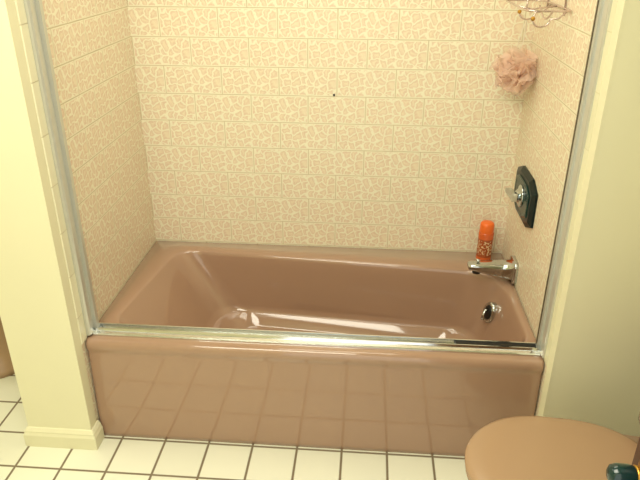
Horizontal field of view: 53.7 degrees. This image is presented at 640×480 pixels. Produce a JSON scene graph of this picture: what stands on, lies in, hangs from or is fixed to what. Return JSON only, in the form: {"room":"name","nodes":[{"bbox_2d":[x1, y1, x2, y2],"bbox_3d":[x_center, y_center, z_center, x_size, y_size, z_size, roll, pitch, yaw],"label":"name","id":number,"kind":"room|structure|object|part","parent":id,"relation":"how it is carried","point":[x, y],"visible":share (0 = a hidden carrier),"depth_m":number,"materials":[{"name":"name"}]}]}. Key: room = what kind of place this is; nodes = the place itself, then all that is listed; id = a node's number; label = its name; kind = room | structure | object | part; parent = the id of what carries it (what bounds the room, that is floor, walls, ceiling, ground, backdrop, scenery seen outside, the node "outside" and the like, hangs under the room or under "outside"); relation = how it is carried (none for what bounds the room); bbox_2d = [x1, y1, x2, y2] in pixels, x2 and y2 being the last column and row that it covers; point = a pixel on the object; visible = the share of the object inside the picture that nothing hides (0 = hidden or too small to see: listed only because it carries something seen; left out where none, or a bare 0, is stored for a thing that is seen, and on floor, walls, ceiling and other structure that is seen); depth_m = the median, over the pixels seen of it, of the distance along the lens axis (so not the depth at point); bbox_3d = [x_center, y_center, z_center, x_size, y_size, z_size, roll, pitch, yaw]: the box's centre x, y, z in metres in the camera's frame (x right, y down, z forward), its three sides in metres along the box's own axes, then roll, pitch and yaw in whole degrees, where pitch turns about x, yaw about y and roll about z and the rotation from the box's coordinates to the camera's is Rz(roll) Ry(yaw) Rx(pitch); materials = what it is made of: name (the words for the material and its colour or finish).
{"room":"bathroom","nodes":[
{"label":"bathroom","id":0,"kind":"room"},
{"bbox_2d":[0,0,155,429],"bbox_3d":[-0.876,-0.537,2.107,0.225,2.400,0.850,2,26,4],"label":"wall","id":1,"kind":"structure","parent":0,"point":[90,41],"depth_m":2.09,"materials":[{"name":"beige paint"}]},
{"bbox_2d":[3,0,95,429],"bbox_3d":[-0.796,-0.359,1.737,0.006,2.400,0.046,2,26,4],"label":"trim","id":2,"kind":"structure","parent":1,"relation":"attached to","point":[9,5],"depth_m":1.84,"materials":[{"name":"beige paint"}]},
{"bbox_2d":[15,0,86,343],"bbox_3d":[-0.790,-0.559,1.688,0.008,1.996,0.041,2,26,4],"label":"trim","id":3,"kind":"structure","parent":1,"relation":"attached to","point":[20,8],"depth_m":1.84,"materials":[{"name":"tile"}]},
{"bbox_2d":[23,420,104,449],"bbox_3d":[-0.879,0.517,2.594,0.260,0.078,0.846,2,26,4],"label":"baseboard","id":4,"kind":"structure","parent":1,"relation":"attached to","point":[67,438],"depth_m":2.21,"materials":[{"name":"beige paint"}]},
{"bbox_2d":[23,0,612,358],"bbox_3d":[-0.031,-0.343,1.783,1.518,1.526,0.076,2,26,4],"label":"shower door frame","id":5,"kind":"object","parent":1,"relation":"attached to","point":[34,10],"visible":1,"depth_m":1.99,"materials":[{"name":"metal"}]},
{"bbox_2d":[0,374,467,479],"bbox_3d":[-0.635,1.142,1.502,3.460,0.100,3.350,2,26,4],"label":"floor","id":6,"kind":"structure","parent":0,"point":[117,457],"depth_m":2.18,"materials":[{"name":"tile"}]},
{"bbox_2d":[0,317,14,378],"bbox_3d":[-1.356,0.274,2.656,0.410,0.459,0.580,2,26,4],"label":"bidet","id":7,"kind":"object","parent":6,"relation":"on","point":[6,366],"visible":0.02,"depth_m":2.58,"materials":[{"name":"pink ceramic"}]},
{"bbox_2d":[86,240,543,456],"bbox_3d":[-0.006,0.381,2.504,1.516,0.404,0.790,2,26,4],"label":"bathtub","id":8,"kind":"object","parent":6,"relation":"on","point":[381,400],"visible":0.94,"depth_m":2.22,"materials":[{"name":"pink ceramic"}]},
{"bbox_3d":[0.652,0.295,2.505,0.036,0.044,0.015,-20,32,-36],"label":"overflow lever","id":9,"kind":"part","parent":8,"relation":"part of","materials":[{"name":"silver metal"}]},
{"bbox_2d":[476,220,493,259],"bbox_3d":[0.685,0.004,2.620,0.062,0.176,0.062,2,26,4],"label":"spray can","id":10,"kind":"object","parent":8,"relation":"on","point":[486,232],"visible":0.84,"depth_m":2.59,"materials":[{"name":"orange plastic"}]},
{"bbox_3d":[0.684,0.288,2.515,0.052,0.098,0.076,-6,26,-12],"label":"overflow plate","id":11,"kind":"part","parent":8,"relation":"part of","materials":[{"name":"silver metal"}]},
{"bbox_2d":[464,412,639,479],"bbox_3d":[0.740,0.628,1.614,0.740,0.735,0.480,2,26,4],"label":"toilet","id":12,"kind":"object","parent":6,"relation":"on","point":[517,447],"visible":0.98,"depth_m":1.64,"materials":[{"name":"pink ceramic"}]},
{"bbox_3d":[0.726,0.785,1.691,0.678,0.385,0.368,2,26,4],"label":"bowl","id":13,"kind":"part","parent":12,"relation":"part of","materials":[{"name":"ceramic"}]},
{"bbox_2d":[127,0,537,252],"bbox_3d":[-0.498,-0.685,2.531,3.460,2.500,0.100,2,26,4],"label":"wall","id":14,"kind":"structure","parent":0,"point":[248,139],"depth_m":2.53,"materials":[{"name":"tile"}]},
{"bbox_2d":[502,0,639,436],"bbox_3d":[0.970,-0.471,1.978,0.440,2.400,0.850,2,26,4],"label":"wall","id":15,"kind":"structure","parent":0,"point":[596,377],"depth_m":1.90,"materials":[{"name":"beige paint"}]},
{"bbox_2d":[467,255,518,283],"bbox_3d":[0.672,0.114,2.480,0.184,0.094,0.096,2,26,4],"label":"tub spout","id":16,"kind":"object","parent":15,"relation":"attached to","point":[507,268],"visible":1,"depth_m":2.45,"materials":[{"name":"silver metal"}]},
{"bbox_2d":[505,166,537,227],"bbox_3d":[0.731,-0.164,2.342,0.066,0.184,0.300,2,26,4],"label":"shower valve","id":17,"kind":"object","parent":15,"relation":"attached to","point":[524,195],"visible":1,"depth_m":2.29,"materials":[{"name":"black metal"}]},
{"bbox_3d":[0.713,-0.172,2.355,0.020,0.032,0.094,0,26,0],"label":"lever","id":18,"kind":"part","parent":17,"relation":"part of","materials":[{"name":"silver metal"}]},
{"bbox_2d":[506,0,571,27],"bbox_3d":[0.694,-0.872,1.971,0.138,0.373,0.366,2,26,4],"label":"wire shower caddy","id":19,"kind":"object","parent":15,"relation":"attached to","point":[566,10],"visible":1,"depth_m":1.95,"materials":[{"name":"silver metal"}]},
{"bbox_2d":[490,21,537,95],"bbox_3d":[0.694,-0.648,2.249,0.153,0.268,0.172,2,26,4],"label":"bath pouf","id":20,"kind":"object","parent":19,"relation":"hanging from","point":[515,70],"visible":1,"depth_m":2.24,"materials":[{"name":"pink plastic"}]},
{"bbox_3d":[0.698,-0.684,2.200,0.019,0.160,0.092,5,26,10],"label":"pouf cord","id":21,"kind":"part","parent":20,"relation":"part of","materials":[{"name":"white fabric"}]},
{"bbox_2d":[544,0,617,366],"bbox_3d":[0.722,-0.505,1.583,0.006,1.996,0.041,2,26,4],"label":"trim","id":22,"kind":"structure","parent":15,"relation":"attached to","point":[614,2],"depth_m":1.73,"materials":[{"name":"tile"}]},
{"bbox_2d":[538,0,627,415],"bbox_3d":[0.720,-0.305,1.631,0.006,2.400,0.046,2,26,4],"label":"trim","id":23,"kind":"structure","parent":15,"relation":"attached to","point":[622,4],"depth_m":1.71,"materials":[{"name":"beige paint"}]},
{"bbox_3d":[-0.705,0.415,0.129,3.460,2.400,0.100,2,26,4],"label":"wall","id":24,"kind":"structure","parent":0,"visible":0},
{"bbox_2d":[606,437,639,479],"bbox_3d":[0.434,0.414,0.555,0.091,2.022,0.805,2,26,4],"label":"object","id":25,"kind":"structure","parent":24,"relation":"in","point":[614,471],"depth_m":0.90,"materials":[{"name":"green metal"}]},
{"bbox_3d":[0.441,0.339,0.911,0.051,0.033,0.033,2,26,4],"label":"handle","id":26,"kind":"part","parent":25,"relation":"part of","materials":[{"name":"green ceramic"}]}
]}

